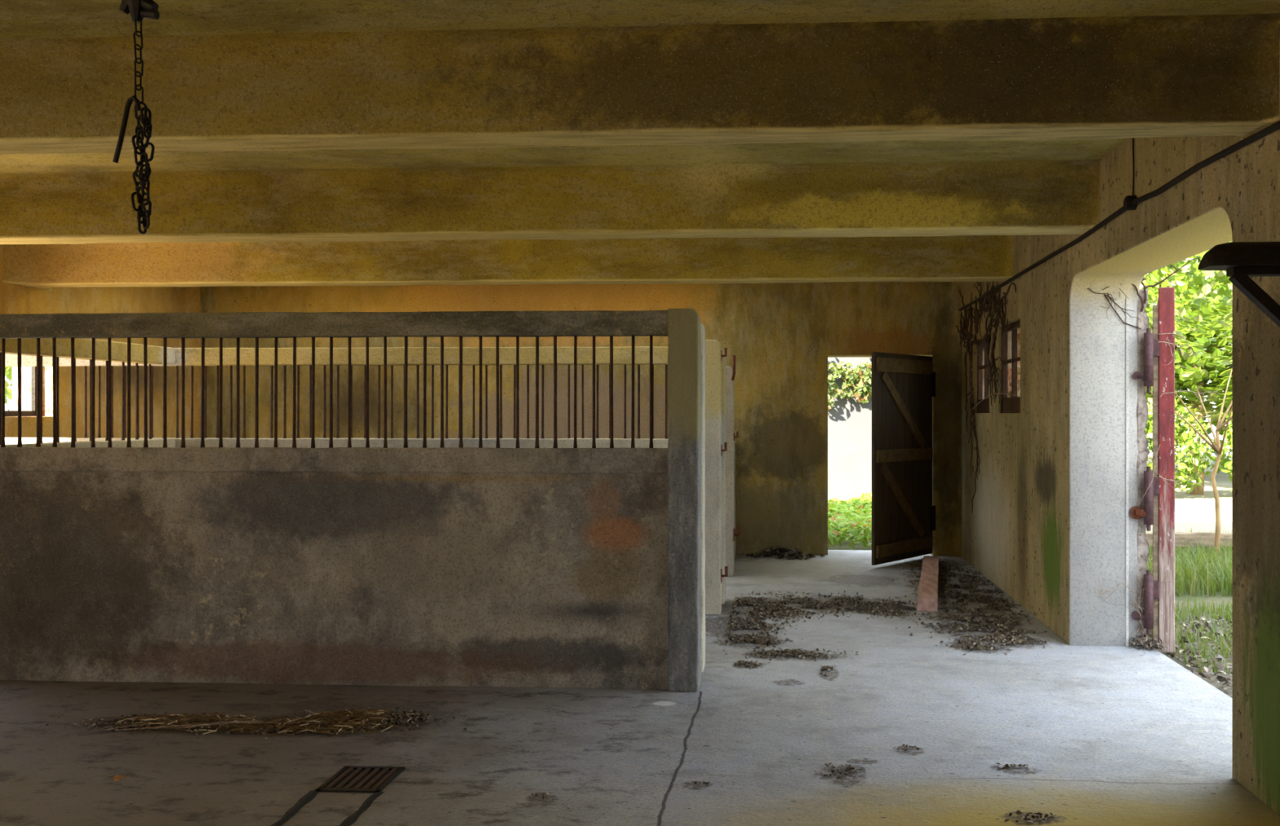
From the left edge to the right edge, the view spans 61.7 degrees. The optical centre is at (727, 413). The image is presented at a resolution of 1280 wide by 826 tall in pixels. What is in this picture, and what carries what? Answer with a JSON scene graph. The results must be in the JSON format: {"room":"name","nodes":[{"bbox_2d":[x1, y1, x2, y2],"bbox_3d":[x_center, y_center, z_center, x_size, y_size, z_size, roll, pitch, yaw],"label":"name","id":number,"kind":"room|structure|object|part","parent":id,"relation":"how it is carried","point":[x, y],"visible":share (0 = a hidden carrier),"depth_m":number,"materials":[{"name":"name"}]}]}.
{"room":"farm building","nodes":[
{"label":"farm building","id":0,"kind":"room"},
{"bbox_2d":[0,244,182,438],"bbox_3d":[-6.513,-0.035,4.008,0.440,3.070,16.180,0,0,3],"label":"wall","id":1,"kind":"structure","parent":0,"point":[15,299],"depth_m":9.97,"materials":[{"name":"paint"}]},
{"bbox_2d":[4,366,36,416],"bbox_3d":[-6.218,-0.335,9.085,0.040,0.730,0.970,0,0,3],"label":"window","id":2,"kind":"structure","parent":1,"relation":"in","point":[33,412],"depth_m":9.52,"materials":[{"name":"metal"}]},
{"bbox_2d":[200,281,947,555],"bbox_3d":[-1.709,-0.035,11.629,8.330,3.070,0.440,0,0,3],"label":"wall","id":3,"kind":"structure","parent":0,"point":[782,337],"depth_m":11.35,"materials":[{"name":"brown paint"}]},
{"bbox_2d":[182,286,199,438],"bbox_3d":[-5.818,0.015,11.567,0.130,2.970,0.130,0,0,3],"label":"trim","id":4,"kind":"structure","parent":3,"relation":"attached to","point":[190,295],"depth_m":11.61,"materials":[{"name":"paint"}]},
{"bbox_2d":[871,351,935,565],"bbox_3d":[1.791,0.440,10.748,0.078,2.061,1.190,0,0,40],"label":"door","id":5,"kind":"structure","parent":3,"relation":"in","point":[904,385],"depth_m":10.66,"materials":[{"name":"brown wood"}]},
{"bbox_2d":[947,281,961,557],"bbox_3d":[2.370,0.015,11.123,0.130,2.970,0.130,0,0,3],"label":"trim","id":6,"kind":"structure","parent":3,"relation":"attached to","point":[954,299],"depth_m":11.16,"materials":[{"name":"brown paint"}]},
{"bbox_2d":[0,550,1279,825],"bbox_3d":[-2.138,1.650,3.791,9.400,0.300,16.140,0,0,3],"label":"floor","id":7,"kind":"structure","parent":0,"point":[1110,735],"depth_m":4.87,"materials":[{"name":"grey concrete"}]},
{"bbox_2d":[0,338,175,447],"bbox_3d":[-4.341,0.501,7.140,0.145,1.999,2.090,0,0,3],"label":"wall","id":8,"kind":"structure","parent":7,"relation":"on","point":[82,347],"depth_m":7.27,"materials":[{"name":"concrete"}]},
{"bbox_3d":[-4.341,-0.431,7.126,0.144,0.136,2.061,0,0,3],"label":"rail","id":9,"kind":"part","parent":8,"relation":"part of","materials":[{"name":"concrete"}]},
{"bbox_3d":[-4.341,0.259,7.126,0.145,0.138,2.061,0,0,3],"label":"rail","id":10,"kind":"part","parent":8,"relation":"part of","materials":[{"name":"concrete"}]},
{"bbox_2d":[112,774,126,781],"bbox_3d":[-2.470,1.482,4.336,0.047,0.020,0.039,0,0,30],"label":"fallen leaf","id":11,"kind":"object","parent":7,"relation":"on","point":[116,778],"visible":1,"depth_m":4.33,"materials":[{"name":"brown plant"}]},
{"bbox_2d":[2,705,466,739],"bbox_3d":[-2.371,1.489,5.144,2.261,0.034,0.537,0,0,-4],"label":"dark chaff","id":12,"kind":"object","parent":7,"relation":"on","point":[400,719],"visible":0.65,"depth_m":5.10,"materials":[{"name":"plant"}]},
{"bbox_2d":[74,706,426,741],"bbox_3d":[-2.301,1.475,5.132,1.654,0.045,0.496,0,0,-5],"label":"pile","id":13,"kind":"object","parent":7,"relation":"on","point":[345,715],"visible":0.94,"depth_m":5.09,"materials":[{"name":"brown plant"}]},
{"bbox_2d":[106,719,294,731],"bbox_3d":[-2.481,1.477,5.059,0.904,0.040,0.105,0,0,-1],"label":"stalk","id":14,"kind":"object","parent":13,"relation":"on","point":[234,722],"visible":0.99,"depth_m":5.04,"materials":[{"name":"brown plant"}]},
{"bbox_2d":[270,790,319,825],"bbox_3d":[-1.681,1.497,3.266,0.059,0.004,1.940,0,0,3],"label":"dirt seam","id":15,"kind":"object","parent":7,"relation":"on","point":[311,794],"visible":1,"depth_m":4.05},
{"bbox_2d":[0,308,701,692],"bbox_3d":[-2.265,0.470,5.944,4.238,2.065,0.210,0,0,3],"label":"wall","id":16,"kind":"structure","parent":7,"relation":"on","point":[575,567],"depth_m":5.88,"materials":[{"name":"grey concrete"}]},
{"bbox_3d":[-2.348,-0.489,5.925,4.073,0.138,0.127,0,0,3],"label":"rail","id":17,"kind":"part","parent":16,"relation":"part of","materials":[{"name":"concrete"}]},
{"bbox_3d":[-2.347,0.259,5.925,4.076,0.138,0.127,0,0,3],"label":"rail","id":18,"kind":"part","parent":16,"relation":"part of","materials":[{"name":"grey concrete"}]},
{"bbox_3d":[-2.346,0.910,5.935,4.076,1.184,0.087,0,0,3],"label":"wall panel","id":19,"kind":"part","parent":16,"relation":"part of","materials":[{"name":"grey concrete"}]},
{"bbox_3d":[-0.235,0.469,5.832,0.172,2.063,0.204,0,0,3],"label":"corner post","id":20,"kind":"part","parent":16,"relation":"part of","materials":[{"name":"grey concrete"}]},
{"bbox_2d":[315,765,404,792],"bbox_3d":[-1.496,1.505,4.362,0.260,0.030,0.290,0,0,3],"label":"drain grate","id":21,"kind":"object","parent":7,"relation":"in","point":[349,779],"visible":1,"depth_m":4.35,"materials":[{"name":"metal"}]},
{"bbox_2d":[338,791,384,825],"bbox_3d":[-1.427,1.497,3.252,0.052,0.004,1.940,0,0,3],"label":"dirt seam","id":22,"kind":"object","parent":7,"relation":"on","point":[367,802],"visible":1,"depth_m":4.02,"materials":[{"name":"black soil"}]},
{"bbox_2d":[4,339,728,614],"bbox_3d":[-3.023,0.477,8.153,6.064,2.045,0.169,0,0,3],"label":"wall","id":23,"kind":"structure","parent":7,"relation":"on","point":[713,352],"depth_m":8.05,"materials":[{"name":"concrete"}]},
{"bbox_3d":[-3.132,-0.431,8.160,5.845,0.136,0.127,0,0,3],"label":"rail","id":24,"kind":"part","parent":23,"relation":"part of","materials":[{"name":"concrete"}]},
{"bbox_3d":[-3.132,0.259,8.160,5.846,0.138,0.127,0,0,3],"label":"rail","id":25,"kind":"part","parent":23,"relation":"part of","materials":[{"name":"concrete"}]},
{"bbox_3d":[-0.132,0.477,7.999,0.177,2.045,0.164,0,0,3],"label":"corner post","id":26,"kind":"part","parent":23,"relation":"part of","materials":[{"name":"concrete"}]},
{"bbox_2d":[700,323,705,673],"bbox_3d":[-0.215,0.480,6.126,0.153,2.040,0.394,0,0,3],"label":"post","id":27,"kind":"object","parent":7,"relation":"on","point":[703,330],"visible":0.22,"depth_m":6.16,"materials":[{"name":"concrete"}]},
{"bbox_2d":[720,349,726,604],"bbox_3d":[-0.097,0.495,8.298,0.154,2.010,0.442,0,0,3],"label":"post","id":28,"kind":"object","parent":7,"relation":"on","point":[723,362],"visible":0.29,"depth_m":8.36,"materials":[{"name":"concrete"}]},
{"bbox_2d":[725,355,740,576],"bbox_3d":[0.055,0.485,10.541,0.215,2.030,1.522,0,0,3],"label":"post","id":29,"kind":"object","parent":7,"relation":"on","point":[731,454],"visible":0.6,"depth_m":9.79,"materials":[{"name":"concrete"}]},
{"bbox_3d":[0.063,1.120,9.811,0.012,0.112,0.064,0,0,3],"label":"latch plate","id":30,"kind":"part","parent":29,"relation":"part of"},
{"bbox_2d":[739,546,823,559],"bbox_3d":[0.555,1.453,11.113,0.886,0.138,0.357,0,0,18],"label":"leaf litter","id":31,"kind":"object","parent":7,"relation":"on","point":[794,554],"visible":1,"depth_m":11.07,"materials":[{"name":"plant"}]},
{"bbox_2d":[722,646,857,676],"bbox_3d":[0.333,1.489,6.508,0.832,0.033,0.666,0,0,22],"label":"leaf litter","id":32,"kind":"object","parent":7,"relation":"on","point":[791,652],"visible":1,"depth_m":6.55,"materials":[{"name":"brown plant"}]},
{"bbox_2d":[531,743,1055,823],"bbox_3d":[0.265,1.490,4.378,2.042,0.024,0.906,0,0,3],"label":"leaf litter","id":33,"kind":"object","parent":7,"relation":"on","point":[848,767],"visible":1,"depth_m":4.36,"materials":[{"name":"plant"}]},
{"bbox_2d":[724,589,878,648],"bbox_3d":[0.565,1.486,7.911,1.118,0.041,2.375,0,0,3],"label":"leaf litter","id":34,"kind":"object","parent":7,"relation":"on","point":[762,608],"visible":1,"depth_m":7.77,"materials":[{"name":"brown plant"}]},
{"bbox_2d":[773,590,938,625],"bbox_3d":[0.900,1.487,8.319,1.530,0.038,1.241,0,0,19],"label":"leaf litter","id":35,"kind":"object","parent":7,"relation":"on","point":[885,606],"visible":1,"depth_m":8.22,"materials":[{"name":"brown plant"}]},
{"bbox_2d":[916,555,939,612],"bbox_3d":[1.753,1.450,9.254,0.155,0.104,2.459,0,0,12],"label":"timber beam","id":36,"kind":"structure","parent":7,"relation":"on","point":[927,596],"depth_m":8.66,"materials":[{"name":"brown wood"}]},
{"bbox_2d":[891,556,1062,655],"bbox_3d":[1.804,1.489,8.946,1.041,0.043,4.752,0,0,4],"label":"leaf litter","id":37,"kind":"object","parent":7,"relation":"on","point":[988,625],"visible":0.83,"depth_m":7.80,"materials":[{"name":"plant"}]},
{"bbox_2d":[1128,632,1168,653],"bbox_3d":[2.679,1.457,6.762,0.284,0.104,0.359,0,0,3],"label":"leaf litter","id":38,"kind":"object","parent":7,"relation":"on","point":[1145,642],"visible":0.97,"depth_m":6.74,"materials":[{"name":"plant"}]},
{"bbox_2d":[0,0,1279,173],"bbox_3d":[-2.134,-1.770,3.771,9.210,0.600,16.180,0,0,3],"label":"ceiling","id":39,"kind":"structure","parent":0,"point":[19,19],"depth_m":4.00,"materials":[{"name":"paint"}]},
{"bbox_2d":[112,0,159,234],"bbox_3d":[-1.716,-0.995,3.097,0.125,0.950,0.060,0,0,3],"label":"hanging chain","id":40,"kind":"object","parent":39,"relation":"hanging from","point":[139,10],"visible":1,"depth_m":3.09,"materials":[{"name":"metal"}]},
{"bbox_3d":[-1.738,-0.821,3.087,0.084,0.196,0.016,0,0,3],"label":"hook rod","id":41,"kind":"part","parent":40,"relation":"part of","materials":[{"name":"metal"}]},
{"bbox_2d":[2,235,1013,290],"bbox_3d":[-1.853,-1.288,8.961,8.330,0.405,0.660,0,0,3],"label":"concrete beam","id":42,"kind":"structure","parent":39,"relation":"attached to","point":[979,258],"depth_m":8.85,"materials":[{"name":"concrete"}]},
{"bbox_2d":[0,159,1102,244],"bbox_3d":[-1.979,-1.287,6.633,8.330,0.406,0.686,0,0,3],"label":"concrete beam","id":43,"kind":"structure","parent":39,"relation":"attached to","point":[1021,197],"depth_m":6.45,"materials":[{"name":"yellow concrete"}]},
{"bbox_2d":[0,13,1279,154],"bbox_3d":[-2.103,-1.288,4.351,8.330,0.405,0.638,0,0,3],"label":"concrete beam","id":44,"kind":"structure","parent":39,"relation":"attached to","point":[1202,75],"depth_m":4.15,"materials":[{"name":"concrete"}]},
{"bbox_2d":[827,455,1232,697],"bbox_3d":[0.703,1.581,12.981,60.000,0.065,54.000,0,0,3],"label":"ground","id":45,"kind":"structure","parent":0,"point":[1194,512],"depth_m":14.77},
{"bbox_2d":[4,366,12,410],"bbox_3d":[-12.688,-1.493,16.185,6.715,6.150,6.161,0,0,-15],"label":"tree","id":46,"kind":"object","parent":45,"relation":"on","point":[8,370],"visible":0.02,"depth_m":16.19,"materials":[{"name":"green plant"}]},
{"bbox_2d":[827,357,871,500],"bbox_3d":[-1.592,-0.250,17.762,12.900,3.700,0.300,0,0,3],"label":"wall","id":47,"kind":"structure","parent":45,"relation":"on","point":[849,421],"depth_m":17.42,"materials":[{"name":"white paint"}]},
{"bbox_2d":[827,360,871,410],"bbox_3d":[1.136,-0.548,17.303,6.474,1.091,0.315,0,0,3],"label":"ivy","id":48,"kind":"object","parent":47,"relation":"hanging from","point":[866,390],"visible":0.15,"depth_m":17.21,"materials":[{"name":"green plant"}]},
{"bbox_2d":[827,492,871,549],"bbox_3d":[1.663,1.371,13.935,4.904,0.457,4.099,0,0,3],"label":"plants","id":49,"kind":"object","parent":45,"relation":"on","point":[845,517],"visible":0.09,"depth_m":12.85,"materials":[{"name":"green plant"}]},
{"bbox_2d":[1145,397,1225,493],"bbox_3d":[8.000,0.623,19.810,2.224,1.916,1.407,0,0,3],"label":"shrub","id":50,"kind":"object","parent":45,"relation":"on","point":[1185,465],"visible":0.3,"depth_m":19.51,"materials":[{"name":"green plant"}]},
{"bbox_2d":[1139,240,1232,559],"bbox_3d":[5.134,-0.822,10.867,2.356,4.808,1.956,0,0,3],"label":"tree","id":51,"kind":"object","parent":45,"relation":"on","point":[1224,312],"visible":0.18,"depth_m":10.72,"materials":[{"name":"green plant"}]},
{"bbox_2d":[1139,255,1232,494],"bbox_3d":[9.127,-2.964,21.000,6.361,9.101,4.092,0,0,13],"label":"broadleaf tree","id":52,"kind":"object","parent":45,"relation":"on","point":[1197,376],"visible":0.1,"depth_m":19.99,"materials":[{"name":"green plant"}]},
{"bbox_2d":[1145,532,1232,547],"bbox_3d":[5.752,1.422,10.942,4.505,0.397,0.206,0,0,3],"label":"rail","id":53,"kind":"object","parent":45,"relation":"on","point":[1180,537],"visible":0.15,"depth_m":10.90,"materials":[{"name":"beige concrete"}]},
{"bbox_2d":[1146,524,1232,596],"bbox_3d":[5.948,1.408,10.430,4.902,0.343,3.306,0,0,3],"label":"grass","id":54,"kind":"structure","parent":45,"relation":"on","point":[1202,567],"depth_m":9.54,"materials":[{"name":"green plant"}]},
{"bbox_2d":[1146,595,1232,674],"bbox_3d":[4.410,1.518,7.477,3.125,0.125,2.321,0,0,3],"label":"grass","id":55,"kind":"structure","parent":45,"relation":"on","point":[1222,645],"depth_m":7.38,"materials":[{"name":"green plant"}]},
{"bbox_2d":[1146,615,1232,689],"bbox_3d":[3.804,1.543,6.208,2.118,0.086,3.620,0,0,3],"label":"leaf litter","id":56,"kind":"object","parent":45,"relation":"on","point":[1218,657],"visible":0.33,"depth_m":6.83,"materials":[{"name":"plant"}]},
{"bbox_2d":[1147,285,1231,472],"bbox_3d":[9.788,-4.841,27.936,17.161,12.902,4.602,0,0,3],"label":"tree","id":57,"kind":"object","parent":45,"relation":"on","point":[1209,431],"visible":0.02,"depth_m":27.91,"materials":[{"name":"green plant"}]},
{"bbox_2d":[1211,410,1232,491],"bbox_3d":[10.168,0.552,19.712,2.447,2.063,1.502,0,0,3],"label":"shrub","id":58,"kind":"object","parent":45,"relation":"on","point":[1228,465],"visible":0.11,"depth_m":19.87,"materials":[{"name":"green plant"}]},
{"bbox_2d":[961,20,1279,816],"bbox_3d":[2.244,-0.035,3.534,0.440,3.070,16.180,0,0,3],"label":"wall","id":59,"kind":"structure","parent":0,"point":[1046,525],"depth_m":6.87,"materials":[{"name":"beige paint"}]},
{"bbox_2d":[977,337,989,413],"bbox_3d":[2.422,-0.350,9.964,0.040,0.700,0.760,0,0,3],"label":"window","id":60,"kind":"structure","parent":59,"relation":"in","point":[983,406],"depth_m":10.16,"materials":[{"name":"wood"}]},
{"bbox_2d":[982,347,984,399],"bbox_3d":[2.632,-0.350,9.952,0.360,0.700,0.760,0,0,3],"label":"trim","id":61,"kind":"structure","parent":59,"relation":"attached to","point":[984,348],"depth_m":10.33,"materials":[{"name":"beige paint"}]},
{"bbox_2d":[955,281,1016,511],"bbox_3d":[2.346,-0.260,9.863,0.068,2.428,2.905,0,0,3],"label":"vine","id":62,"kind":"object","parent":59,"relation":"attached to","point":[967,335],"visible":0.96,"depth_m":9.79,"materials":[{"name":"brown plant"}]},
{"bbox_2d":[971,347,1015,409],"bbox_3d":[2.323,-0.315,9.438,0.032,0.576,1.901,0,0,3],"label":"stem","id":63,"kind":"object","parent":59,"relation":"attached to","point":[990,348],"visible":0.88,"depth_m":9.38,"materials":[{"name":"brown plant"}]},
{"bbox_2d":[983,333,1020,396],"bbox_3d":[2.620,-0.355,9.626,0.371,0.689,1.429,0,0,3],"label":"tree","id":64,"kind":"object","parent":59,"relation":"attached to","point":[1018,335],"visible":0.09,"depth_m":9.05,"materials":[{"name":"green plant"}]},
{"bbox_2d":[1001,320,1020,413],"bbox_3d":[2.357,-0.370,8.755,0.040,0.740,0.860,0,0,3],"label":"window","id":65,"kind":"structure","parent":59,"relation":"in","point":[1009,405],"depth_m":8.77,"materials":[{"name":"wood"}]},
{"bbox_2d":[1007,328,1020,397],"bbox_3d":[2.567,-0.370,8.744,0.360,0.740,0.860,0,0,3],"label":"trim","id":66,"kind":"structure","parent":59,"relation":"attached to","point":[1009,334],"depth_m":9.17,"materials":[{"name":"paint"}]},
{"bbox_2d":[1087,288,1141,328],"bbox_3d":[2.470,-0.723,6.840,0.398,0.373,0.051,0,0,3],"label":"vine","id":67,"kind":"object","parent":59,"relation":"attached to","point":[1110,298],"visible":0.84,"depth_m":6.85,"materials":[{"name":"brown plant"}]},
{"bbox_2d":[959,120,1279,311],"bbox_3d":[2.187,-1.050,6.791,0.028,0.128,8.601,0,0,3],"label":"conduit","id":68,"kind":"object","parent":59,"relation":"attached to","point":[1276,126],"visible":1,"depth_m":5.15,"materials":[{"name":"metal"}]},
{"bbox_2d":[1125,295,1128,646],"bbox_3d":[2.570,0.360,6.867,0.020,2.280,0.028,0,0,3],"label":"trim","id":69,"kind":"structure","parent":59,"relation":"attached to","point":[1126,298],"depth_m":6.85,"materials":[{"name":"paint"}]},
{"bbox_2d":[1123,137,1137,210],"bbox_3d":[2.110,-1.266,5.584,0.054,0.408,0.076,0,0,3],"label":"junction box","id":70,"kind":"object","parent":59,"relation":"attached to","point":[1128,205],"visible":0.91,"depth_m":5.58,"materials":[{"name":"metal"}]},
{"bbox_2d":[1136,288,1149,639],"bbox_3d":[2.685,0.350,7.006,0.094,2.300,0.327,0,0,3],"label":"trim","id":71,"kind":"structure","parent":59,"relation":"attached to","point":[1142,411],"depth_m":6.85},
{"bbox_2d":[1102,257,1199,311],"bbox_3d":[2.706,-0.820,6.823,0.602,0.343,0.050,0,0,5],"label":"vine","id":72,"kind":"object","parent":59,"relation":"attached to","point":[1175,268],"visible":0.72,"depth_m":6.83,"materials":[{"name":"brown plant"}]},
{"bbox_2d":[1129,287,1175,653],"bbox_3d":[2.910,0.360,7.334,0.268,2.322,1.230,0,0,21],"label":"door","id":73,"kind":"structure","parent":59,"relation":"in","point":[1158,510],"depth_m":6.78,"materials":[{"name":"red wood"}]},
{"bbox_3d":[2.644,-0.240,6.828,0.103,0.051,0.045,0,0,36],"label":"hinge plate","id":74,"kind":"part","parent":73,"relation":"part of","materials":[{"name":"purple metal"}]},
{"bbox_3d":[2.642,1.300,6.828,0.107,0.059,0.049,0,0,37],"label":"hinge plate","id":75,"kind":"part","parent":73,"relation":"part of","materials":[{"name":"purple metal"}]},
{"bbox_2d":[1095,534,1182,639],"bbox_3d":[2.624,1.129,6.798,0.553,0.708,0.073,0,0,3],"label":"dry creeper","id":76,"kind":"object","parent":73,"relation":"attached to","point":[1140,593],"visible":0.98,"depth_m":6.82,"materials":[{"name":"brown plant"}]},
{"bbox_3d":[2.636,0.640,6.830,0.119,0.082,0.060,0,0,37],"label":"hinge plate","id":77,"kind":"part","parent":73,"relation":"part of","materials":[{"name":"orange metal"}]},
{"bbox_2d":[1137,333,1222,508],"bbox_3d":[2.858,0.050,6.734,0.529,1.112,0.040,0,0,3],"label":"dry creeper","id":78,"kind":"object","parent":73,"relation":"attached to","point":[1160,476],"visible":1,"depth_m":6.74,"materials":[{"name":"brown plant"}]},
{"bbox_2d":[1198,241,1279,327],"bbox_3d":[1.699,-0.190,3.113,0.606,0.660,0.120,0,0,3],"label":"bracket","id":79,"kind":"object","parent":59,"relation":"attached to","point":[1241,261],"visible":1,"depth_m":3.10,"materials":[{"name":"metal"}]},
{"bbox_3d":[1.698,-0.462,3.113,0.605,0.074,0.120,0,0,3],"label":"arm","id":80,"kind":"part","parent":79,"relation":"part of","materials":[{"name":"metal"}]}
]}

